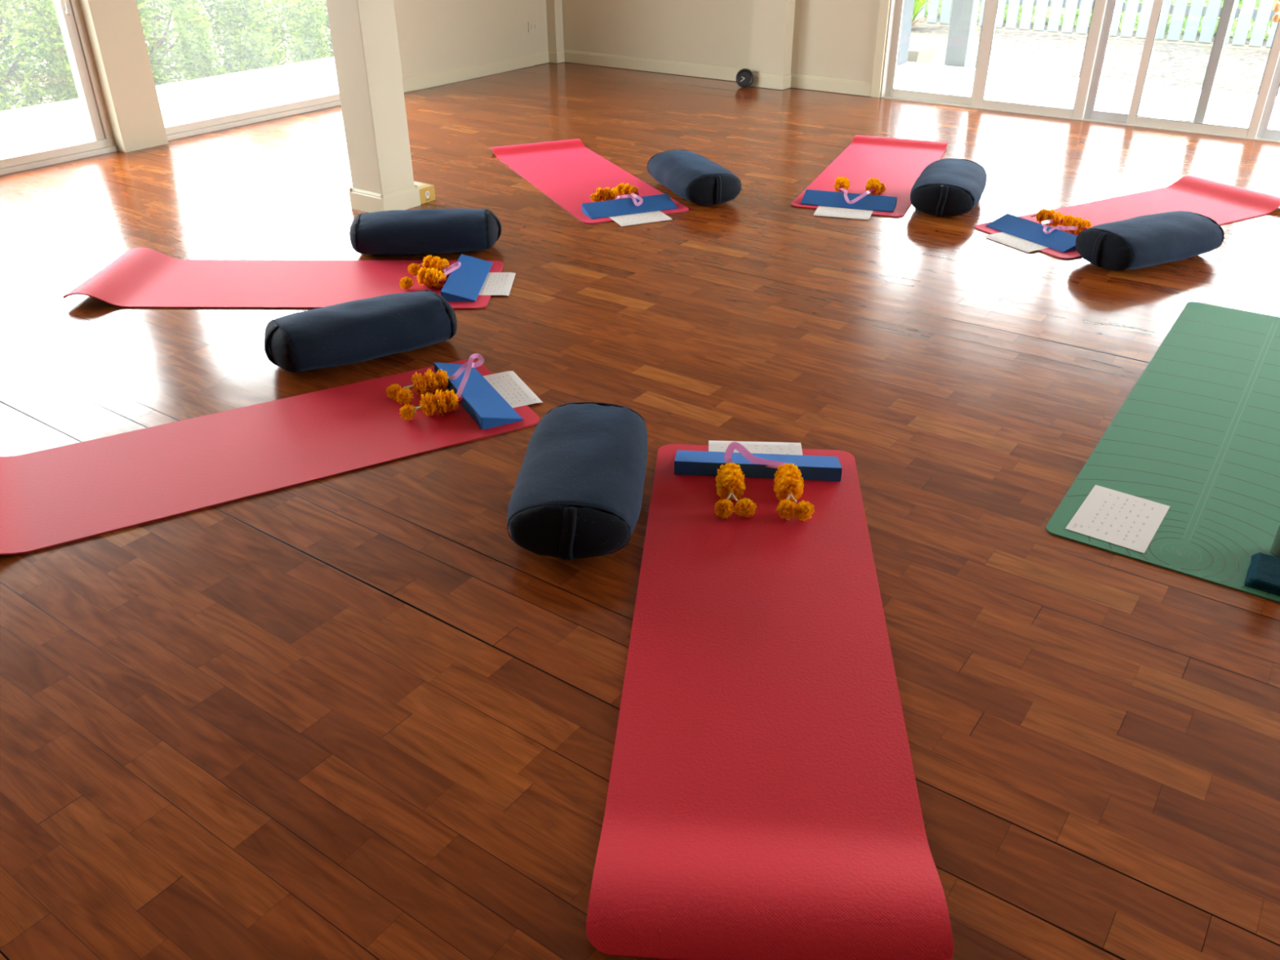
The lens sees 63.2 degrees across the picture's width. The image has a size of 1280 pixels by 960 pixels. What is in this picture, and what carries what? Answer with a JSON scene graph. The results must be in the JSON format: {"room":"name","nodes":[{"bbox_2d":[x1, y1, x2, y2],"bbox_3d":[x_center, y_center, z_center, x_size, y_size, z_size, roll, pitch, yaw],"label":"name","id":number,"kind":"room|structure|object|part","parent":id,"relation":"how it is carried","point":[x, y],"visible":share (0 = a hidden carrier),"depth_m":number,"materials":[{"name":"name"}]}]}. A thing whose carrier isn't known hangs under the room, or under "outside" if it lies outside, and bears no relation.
{"room":"exercise studio","nodes":[
{"label":"exercise studio","id":0,"kind":"room"},
{"bbox_2d":[0,57,338,155],"bbox_3d":[-5.894,-1.397,5.818,1.885,0.188,25.500,20,36,30],"label":"terrace","id":1,"kind":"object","parent":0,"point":[24,129],"depth_m":8.52,"materials":[{"name":"concrete"}]},
{"bbox_2d":[53,0,564,152],"bbox_3d":[-4.941,-2.536,4.627,0.443,2.950,14.314,20,36,30],"label":"wall","id":2,"kind":"structure","parent":0,"point":[433,36],"depth_m":8.66,"materials":[{"name":"beige paint"}]},
{"bbox_2d":[0,0,118,175],"bbox_3d":[-4.322,-2.679,5.460,0.135,2.350,2.680,20,36,30],"label":"window","id":3,"kind":"structure","parent":2,"relation":"in","point":[101,141],"depth_m":6.66,"materials":[{"name":"white wood"}]},
{"bbox_2d":[57,0,67,14],"bbox_3d":[-3.538,-3.500,6.017,0.014,1.483,0.067,20,36,30],"label":"blind cord","id":4,"kind":"object","parent":3,"relation":"hanging from","point":[57,0],"visible":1,"depth_m":6.38,"materials":[{"name":"white plastic"}]},
{"bbox_2d":[164,90,340,140],"bbox_3d":[-2.775,-3.785,7.335,0.135,2.350,2.020,20,36,30],"label":"window","id":5,"kind":"structure","parent":2,"relation":"in","point":[194,126],"depth_m":7.69,"materials":[{"name":"beige wood"}]},
{"bbox_2d":[402,49,564,92],"bbox_3d":[-1.419,-3.671,9.340,0.119,0.108,2.234,20,36,30],"label":"baseboard","id":6,"kind":"structure","parent":2,"relation":"attached to","point":[419,82],"depth_m":9.38,"materials":[{"name":"beige wood"}]},
{"bbox_2d":[528,20,537,32],"bbox_3d":[-1.008,-4.261,9.776,0.010,0.090,0.124,20,36,30],"label":"wall socket","id":7,"kind":"object","parent":2,"relation":"attached to","point":[532,25],"visible":1,"depth_m":9.77,"materials":[{"name":"beige plastic"}]},
{"bbox_2d":[0,62,1279,959],"bbox_3d":[-0.206,0.469,2.493,11.805,0.120,14.314,20,36,30],"label":"floor","id":8,"kind":"structure","parent":0,"point":[347,716],"depth_m":2.75,"materials":[{"name":"brown wood"}]},
{"bbox_2d":[0,359,539,555],"bbox_3d":[-1.271,-0.118,3.335,1.831,0.051,0.620,-16,34,-25],"label":"yoga mat","id":9,"kind":"object","parent":8,"relation":"on","point":[52,497],"visible":0.9,"depth_m":3.29,"materials":[{"name":"red plastic"}]},
{"bbox_2d":[386,353,484,420],"bbox_3d":[-0.684,-0.317,3.613,0.360,0.110,0.269,-13,33,-21],"label":"flower garland","id":10,"kind":"object","parent":9,"relation":"on","point":[437,382],"visible":1,"depth_m":3.61,"materials":[{"name":"orange plant"}]},
{"bbox_2d":[433,362,523,429],"bbox_3d":[-0.574,-0.315,3.657,0.146,0.047,0.505,-15,33,-23],"label":"wedge","id":11,"kind":"object","parent":9,"relation":"on","point":[485,405],"visible":0.73,"depth_m":3.58,"materials":[{"name":"blue plastic"}]},
{"bbox_2d":[483,370,542,408],"bbox_3d":[-0.498,-0.315,3.704,0.210,0.005,0.297,-14,33,-23],"label":"paper sheet","id":12,"kind":"object","parent":9,"relation":"on","point":[512,388],"visible":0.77,"depth_m":3.72,"materials":[{"name":"grey paper"}]},
{"bbox_2d":[62,247,503,309],"bbox_3d":[-1.559,-0.916,4.684,1.822,0.066,0.620,0,30,1],"label":"yoga mat","id":13,"kind":"object","parent":8,"relation":"on","point":[141,277],"visible":0.87,"depth_m":4.67,"materials":[{"name":"red plastic"}]},
{"bbox_2d":[399,254,461,288],"bbox_3d":[-0.942,-0.940,4.695,0.254,0.094,0.287,1,30,2],"label":"flower garland","id":14,"kind":"object","parent":13,"relation":"on","point":[435,270],"visible":1,"depth_m":4.62,"materials":[{"name":"orange plant"}]},
{"bbox_2d":[440,253,493,302],"bbox_3d":[-0.774,-0.914,4.681,0.146,0.047,0.505,1,30,1],"label":"wedge","id":15,"kind":"object","parent":13,"relation":"on","point":[464,283],"visible":0.9,"depth_m":4.63,"materials":[{"name":"blue plastic"}]},
{"bbox_2d":[478,272,515,295],"bbox_3d":[-0.678,-0.880,4.671,0.210,0.005,0.297,0,30,0],"label":"paper sheet","id":16,"kind":"object","parent":13,"relation":"on","point":[495,283],"visible":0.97,"depth_m":4.66,"materials":[{"name":"grey paper"}]},
{"bbox_2d":[264,289,457,373],"bbox_3d":[-1.068,-0.576,3.981,0.729,0.185,0.367,-17,34,-26],"label":"bolster","id":17,"kind":"object","parent":8,"relation":"on","point":[359,331],"visible":1,"depth_m":3.86,"materials":[{"name":"blue fabric"}]},
{"bbox_3d":[-1.343,-0.489,3.841,0.053,0.161,0.323,-17,34,-26],"label":"panel","id":18,"kind":"part","parent":17,"relation":"part of","materials":[{"name":"black fabric"}]},
{"bbox_3d":[-0.778,-0.662,4.130,0.053,0.164,0.324,-17,34,-26],"label":"panel","id":19,"kind":"part","parent":17,"relation":"part of","materials":[{"name":"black fabric"}]},
{"bbox_2d":[325,0,420,213],"bbox_3d":[-1.415,-2.790,5.030,0.268,2.950,0.268,20,36,30],"label":"pillar","id":20,"kind":"structure","parent":8,"relation":"on","point":[364,35],"depth_m":5.42,"materials":[{"name":"beige paint"}]},
{"bbox_3d":[-1.409,-1.565,5.747,0.268,0.112,0.268,20,36,30],"label":"skirting","id":21,"kind":"part","parent":20,"relation":"part of","materials":[{"name":"beige wood"}]},
{"bbox_2d":[413,181,435,204],"bbox_3d":[-1.286,-1.632,5.888,0.232,0.083,0.120,20,36,30],"label":"box","id":22,"kind":"object","parent":8,"relation":"on","point":[427,193],"visible":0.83,"depth_m":5.84,"materials":[{"name":"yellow cardboard"}]},
{"bbox_2d":[349,208,502,254],"bbox_3d":[-1.041,-1.216,5.074,0.728,0.184,0.364,-4,31,-6],"label":"bolster","id":23,"kind":"object","parent":8,"relation":"on","point":[421,231],"visible":1,"depth_m":4.94,"materials":[{"name":"blue fabric"}]},
{"bbox_3d":[-1.375,-1.192,5.042,0.053,0.163,0.317,-4,31,-6],"label":"panel","id":24,"kind":"part","parent":23,"relation":"part of","materials":[{"name":"black fabric"}]},
{"bbox_3d":[-0.722,-1.233,5.104,0.053,0.164,0.317,-4,31,-6],"label":"panel","id":25,"kind":"part","parent":23,"relation":"part of","materials":[{"name":"black fabric"}]},
{"bbox_2d":[404,65,533,93],"bbox_3d":[-1.549,-3.562,9.260,0.009,0.008,1.840,20,36,30],"label":"cable","id":26,"kind":"object","parent":8,"relation":"on","point":[531,65],"visible":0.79,"depth_m":9.26,"materials":[{"name":"beige plastic"}]},
{"bbox_2d":[506,402,648,559],"bbox_3d":[-0.167,-0.015,3.015,0.364,0.185,0.728,2,30,4],"label":"bolster","id":27,"kind":"object","parent":8,"relation":"on","point":[578,491],"visible":1,"depth_m":2.84,"materials":[{"name":"blue fabric"}]},
{"bbox_3d":[-0.189,0.150,2.740,0.318,0.162,0.053,2,30,4],"label":"panel","id":28,"kind":"part","parent":27,"relation":"part of","materials":[{"name":"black fabric"}]},
{"bbox_3d":[-0.142,-0.182,3.306,0.316,0.162,0.053,2,30,4],"label":"panel","id":29,"kind":"part","parent":27,"relation":"part of","materials":[{"name":"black fabric"}]},
{"bbox_2d":[490,138,688,223],"bbox_3d":[-0.360,-1.838,6.279,0.620,0.036,1.814,-12,32,-20],"label":"yoga mat","id":30,"kind":"object","parent":8,"relation":"on","point":[568,172],"visible":0.85,"depth_m":6.37,"materials":[{"name":"red plastic"}]},
{"bbox_2d":[589,182,643,206],"bbox_3d":[-0.092,-1.584,5.785,0.344,0.096,0.230,20,36,30],"label":"flower garland","id":31,"kind":"object","parent":30,"relation":"on","point":[623,190],"visible":0.97,"depth_m":5.78,"materials":[{"name":"orange plant"}]},
{"bbox_2d":[582,193,677,218],"bbox_3d":[-0.054,-1.489,5.658,0.505,0.047,0.146,-12,32,-19],"label":"wedge","id":32,"kind":"object","parent":30,"relation":"on","point":[603,209],"visible":1,"depth_m":5.64,"materials":[{"name":"blue plastic"}]},
{"bbox_2d":[608,210,672,226],"bbox_3d":[-0.005,-1.403,5.558,0.297,0.005,0.210,-13,33,-20],"label":"paper sheet","id":33,"kind":"object","parent":30,"relation":"on","point":[651,216],"visible":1,"depth_m":5.54,"materials":[{"name":"grey paper"}]},
{"bbox_2d":[647,149,741,204],"bbox_3d":[0.305,-1.736,5.953,0.375,0.182,0.731,-11,32,-17],"label":"bolster","id":34,"kind":"object","parent":8,"relation":"on","point":[691,176],"visible":1,"depth_m":5.74,"materials":[{"name":"blue fabric"}]},
{"bbox_3d":[0.417,-1.585,5.694,0.317,0.165,0.053,-11,32,-17],"label":"panel","id":35,"kind":"part","parent":34,"relation":"part of","materials":[{"name":"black fabric"}]},
{"bbox_2d":[735,68,753,88],"bbox_3d":[0.893,-3.426,8.866,0.151,0.151,0.063,3,30,5],"label":"round clock","id":36,"kind":"object","parent":8,"relation":"on","point":[744,77],"visible":1,"depth_m":8.84,"materials":[{"name":"black plastic"}]},
{"bbox_2d":[586,444,953,959],"bbox_3d":[0.291,0.341,2.530,0.620,0.058,1.852,2,30,4],"label":"yoga mat","id":37,"kind":"object","parent":8,"relation":"on","point":[762,802],"visible":0.94,"depth_m":2.18,"materials":[{"name":"red plastic"}]},
{"bbox_2d":[708,440,802,455],"bbox_3d":[0.365,-0.073,3.284,0.297,0.005,0.210,2,30,3],"label":"paper sheet","id":38,"kind":"object","parent":37,"relation":"on","point":[761,447],"visible":0.35,"depth_m":3.33,"materials":[{"name":"grey paper"}]},
{"bbox_2d":[674,449,842,481],"bbox_3d":[0.362,-0.063,3.217,0.505,0.047,0.146,2,30,5],"label":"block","id":39,"kind":"object","parent":37,"relation":"on","point":[816,468],"visible":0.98,"depth_m":3.17,"materials":[{"name":"blue plastic"}]},
{"bbox_2d":[714,441,814,521],"bbox_3d":[0.359,0.008,3.055,0.285,0.107,0.300,1,30,3],"label":"flower garland","id":40,"kind":"object","parent":37,"relation":"on","point":[788,485],"visible":1,"depth_m":3.02,"materials":[{"name":"orange plant"}]},
{"bbox_2d":[791,134,948,217],"bbox_3d":[1.446,-1.889,6.352,0.620,0.036,1.794,11,32,19],"label":"yoga mat","id":41,"kind":"object","parent":8,"relation":"on","point":[897,163],"visible":0.78,"depth_m":6.49,"materials":[{"name":"red plastic"}]},
{"bbox_2d":[813,205,872,219],"bbox_3d":[1.104,-1.451,5.631,0.297,0.005,0.210,9,32,15],"label":"paper sheet","id":42,"kind":"object","parent":41,"relation":"on","point":[821,211],"visible":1,"depth_m":5.61,"materials":[{"name":"grey paper"}]},
{"bbox_2d":[800,189,897,212],"bbox_3d":[1.150,-1.539,5.732,0.505,0.047,0.146,10,32,17],"label":"wedge","id":43,"kind":"object","parent":41,"relation":"on","point":[813,197],"visible":0.97,"depth_m":5.72,"materials":[{"name":"blue plastic"}]},
{"bbox_2d":[834,176,886,204],"bbox_3d":[1.185,-1.637,5.868,0.278,0.094,0.435,20,36,30],"label":"flower garland","id":44,"kind":"object","parent":41,"relation":"on","point":[873,186],"visible":0.98,"depth_m":5.89,"materials":[{"name":"orange plant"}]},
{"bbox_2d":[910,158,986,216],"bbox_3d":[1.707,-1.620,5.741,0.374,0.184,0.730,11,32,19],"label":"bolster","id":45,"kind":"object","parent":8,"relation":"on","point":[946,187],"visible":1,"depth_m":5.52,"materials":[{"name":"blue fabric"}]},
{"bbox_3d":[1.587,-1.467,5.486,0.321,0.163,0.053,11,32,19],"label":"panel","id":46,"kind":"part","parent":45,"relation":"part of","materials":[{"name":"black fabric"}]},
{"bbox_2d":[974,175,1279,259],"bbox_3d":[2.648,-1.421,5.526,1.790,0.051,0.620,-16,34,-25],"label":"yoga mat","id":47,"kind":"object","parent":8,"relation":"on","point":[1224,203],"visible":0.59,"depth_m":5.69,"materials":[{"name":"red plastic"}]},
{"bbox_2d":[983,231,1048,253],"bbox_3d":[1.895,-1.190,5.178,0.210,0.005,0.297,-16,34,-25],"label":"paper sheet","id":48,"kind":"object","parent":47,"relation":"on","point":[1026,246],"visible":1,"depth_m":5.16,"materials":[{"name":"grey paper"}]},
{"bbox_2d":[986,213,1076,253],"bbox_3d":[1.978,-1.242,5.219,0.146,0.047,0.505,-16,34,-25],"label":"wedge","id":49,"kind":"object","parent":47,"relation":"on","point":[1058,240],"visible":0.84,"depth_m":5.21,"materials":[{"name":"blue plastic"}]},
{"bbox_2d":[1031,208,1092,234],"bbox_3d":[2.163,-1.305,5.295,0.280,0.094,0.327,3,30,5],"label":"flower garland","id":50,"kind":"object","parent":47,"relation":"on","point":[1075,224],"visible":0.98,"depth_m":5.28,"materials":[{"name":"orange plant"}]},
{"bbox_2d":[1075,210,1224,270],"bbox_3d":[2.396,-1.132,4.902,0.732,0.184,0.379,-15,33,-23],"label":"bolster","id":51,"kind":"object","parent":8,"relation":"on","point":[1153,239],"visible":1,"depth_m":4.77,"materials":[{"name":"blue fabric"}]},
{"bbox_3d":[2.111,-1.054,4.776,0.053,0.162,0.323,-15,33,-23],"label":"panel","id":52,"kind":"part","parent":51,"relation":"part of","materials":[{"name":"black fabric"}]},
{"bbox_3d":[2.696,-1.209,5.036,0.053,0.163,0.321,-15,33,-23],"label":"panel","id":53,"kind":"part","parent":51,"relation":"part of","materials":[{"name":"black fabric"}]},
{"bbox_2d":[1045,302,1279,603],"bbox_3d":[2.019,-0.216,3.518,0.680,0.006,2.165,19,35,29],"label":"mat","id":54,"kind":"object","parent":8,"relation":"on","point":[1197,435],"visible":0.97,"depth_m":3.30,"materials":[{"name":"green rubber"}]},
{"bbox_2d":[1065,484,1169,553],"bbox_3d":[1.364,0.106,2.967,0.210,0.001,0.297,20,36,31],"label":"paper sheet","id":55,"kind":"object","parent":54,"relation":"on","point":[1117,517],"visible":1,"depth_m":2.96,"materials":[{"name":"grey paper"}]},
{"bbox_2d":[1244,551,1279,595],"bbox_3d":[1.705,0.263,2.673,0.253,0.024,0.165,18,35,28],"label":"folded towel","id":56,"kind":"object","parent":54,"relation":"on","point":[1263,573],"visible":1,"depth_m":2.69,"materials":[{"name":"teal fabric"}]},
{"bbox_2d":[1271,524,1279,558],"bbox_3d":[1.738,0.089,2.739,0.073,0.258,0.073,20,36,30],"label":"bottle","id":57,"kind":"object","parent":54,"relation":"on","point":[1275,548],"visible":0.95,"depth_m":2.78,"materials":[{"name":"green plastic"}]},
{"bbox_2d":[561,0,879,96],"bbox_3d":[3.918,-3.713,6.562,11.585,2.950,0.359,20,36,30],"label":"wall","id":58,"kind":"structure","parent":0,"point":[827,38],"depth_m":8.95,"materials":[{"name":"beige paint"}]},
{"bbox_2d":[564,49,871,96],"bbox_3d":[0.533,-3.622,9.239,3.227,0.108,0.155,20,36,30],"label":"baseboard","id":59,"kind":"structure","parent":58,"relation":"attached to","point":[760,80],"depth_m":9.22,"materials":[{"name":"beige wood"}]},
{"bbox_2d":[870,0,889,97],"bbox_3d":[3.737,-3.476,6.792,4.535,2.310,0.042,20,36,30],"label":"trim","id":60,"kind":"structure","parent":58,"relation":"attached to","point":[884,4],"depth_m":8.29,"materials":[{"name":"beige wood"}]},
{"bbox_2d":[884,0,987,105],"bbox_3d":[2.325,-3.992,7.774,0.770,2.220,0.040,20,36,30],"label":"door","id":61,"kind":"structure","parent":58,"relation":"in","point":[890,91],"depth_m":8.27,"materials":[{"name":"white metal"}]},
{"bbox_2d":[972,0,1107,119],"bbox_3d":[2.933,-3.748,7.353,0.835,2.220,0.040,20,36,30],"label":"door","id":62,"kind":"structure","parent":58,"relation":"in","point":[1100,6],"depth_m":7.75,"materials":[{"name":"beige wood"}]},
{"bbox_2d":[880,0,1279,142],"bbox_3d":[3.764,-3.476,6.861,4.440,2.260,0.135,20,36,30],"label":"trim","id":63,"kind":"structure","parent":58,"relation":"attached to","point":[892,2],"depth_m":8.17,"materials":[{"name":"white wood"}]},
{"bbox_2d":[1083,0,1235,123],"bbox_3d":[3.622,-3.531,6.977,0.810,2.220,0.040,20,36,30],"label":"door","id":64,"kind":"structure","parent":58,"relation":"in","point":[1223,26],"depth_m":7.31,"materials":[{"name":"white wood"}]},
{"bbox_2d":[1126,0,1279,138],"bbox_3d":[3.869,-3.416,6.777,0.840,2.220,0.040,20,36,30],"label":"door","id":65,"kind":"structure","parent":58,"relation":"in","point":[1251,131],"depth_m":7.21,"materials":[{"name":"beige wood"}]},
{"bbox_2d":[1256,55,1279,139],"bbox_3d":[4.571,-3.194,6.392,0.850,2.220,0.040,20,36,30],"label":"door","id":66,"kind":"structure","parent":58,"relation":"in","point":[1263,132],"depth_m":7.04,"materials":[{"name":"white wood"}]},
{"bbox_2d":[1271,0,1279,22],"bbox_3d":[4.261,-4.042,6.435,0.061,2.238,0.041,20,36,30],"label":"shells","id":67,"kind":"object","parent":58,"relation":"hanging from","point":[1275,19],"visible":0.96,"depth_m":6.96,"materials":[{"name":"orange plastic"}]},
{"label":"outside","id":68,"kind":"structure","parent":0,"visible":0},
{"bbox_2d":[0,0,333,108],"bbox_3d":[-10.810,-5.834,14.021,16.930,0.200,40.000,20,36,30],"label":"ground","id":69,"kind":"structure","parent":68,"point":[284,26],"depth_m":13.08,"materials":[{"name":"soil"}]},
{"bbox_2d":[0,0,79,111],"bbox_3d":[-5.573,-3.703,8.609,1.492,1.578,1.473,20,36,30],"label":"shrub","id":70,"kind":"object","parent":69,"relation":"on","point":[24,38],"visible":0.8,"depth_m":8.62,"materials":[{"name":"green plant"}]},
{"bbox_2d":[30,0,226,100],"bbox_3d":[-4.713,-4.179,9.538,1.492,1.450,1.473,20,36,30],"label":"shrub","id":71,"kind":"object","parent":69,"relation":"on","point":[191,18],"visible":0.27,"depth_m":9.52,"materials":[{"name":"green plant"}]},
{"bbox_2d":[166,0,331,80],"bbox_3d":[-3.964,-4.862,10.470,1.487,1.706,1.454,26,39,37],"label":"shrub","id":72,"kind":"object","parent":69,"relation":"on","point":[251,57],"visible":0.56,"depth_m":10.21,"materials":[{"name":"green plant"}]},
{"bbox_2d":[274,0,333,62],"bbox_3d":[-3.149,-5.265,11.453,1.492,1.374,1.473,20,36,30],"label":"shrub","id":73,"kind":"object","parent":69,"relation":"on","point":[326,28],"visible":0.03,"depth_m":11.17,"materials":[{"name":"green plant"}]},
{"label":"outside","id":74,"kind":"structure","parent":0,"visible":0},
{"bbox_2d":[909,0,1279,96],"bbox_3d":[10.102,-4.824,11.822,16.185,0.200,11.700,20,36,30],"label":"gravel yard","id":75,"kind":"structure","parent":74,"point":[1240,70],"depth_m":11.11,"materials":[{"name":"beige gravel"}]},
{"bbox_2d":[906,43,937,63],"bbox_3d":[2.685,-4.295,10.576,0.490,0.210,0.490,20,36,30],"label":"planter box","id":76,"kind":"object","parent":75,"relation":"on","point":[917,53],"visible":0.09,"depth_m":10.45,"materials":[{"name":"concrete"}]},
{"bbox_2d":[911,0,934,27],"bbox_3d":[3.446,-6.060,12.888,0.996,0.918,1.160,20,36,30],"label":"plant","id":77,"kind":"object","parent":75,"relation":"on","point":[918,4],"visible":0.22,"depth_m":12.95,"materials":[{"name":"green plant"}]},
{"bbox_2d":[944,0,979,67],"bbox_3d":[3.029,-4.905,9.398,0.197,2.450,0.170,20,36,30],"label":"post","id":78,"kind":"object","parent":75,"relation":"on","point":[964,14],"visible":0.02,"depth_m":9.74,"materials":[{"name":"white paint"}]},
{"bbox_2d":[893,62,1279,129],"bbox_3d":[5.404,-2.463,7.544,14.185,0.188,1.706,20,36,30],"label":"veranda","id":79,"kind":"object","parent":75,"relation":"on","point":[1224,108],"depth_m":8.65,"materials":[{"name":"concrete"}]},
{"bbox_2d":[897,0,914,65],"bbox_3d":[2.397,-4.978,9.528,0.305,2.450,0.220,20,36,30],"label":"post","id":80,"kind":"object","parent":79,"relation":"on","point":[908,9],"visible":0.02,"depth_m":9.84,"materials":[{"name":"white paint"}]},
{"bbox_2d":[911,0,1279,50],"bbox_3d":[6.183,-5.949,11.598,11.200,2.000,0.062,20,36,30],"label":"fence","id":81,"kind":"object","parent":75,"relation":"on","point":[1247,12],"visible":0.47,"depth_m":12.17,"materials":[{"name":"wood"}]},
{"bbox_3d":[6.191,-5.954,11.607,11.200,1.400,0.037,20,36,30],"label":"rail","id":82,"kind":"part","parent":81,"relation":"part of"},
{"bbox_2d":[924,0,1278,39],"bbox_3d":[7.045,-6.194,12.250,10.554,1.904,0.772,20,36,30],"label":"hedge","id":83,"kind":"object","parent":75,"relation":"on","point":[1257,4],"visible":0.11,"depth_m":12.84,"materials":[{"name":"green plant"}]}
]}

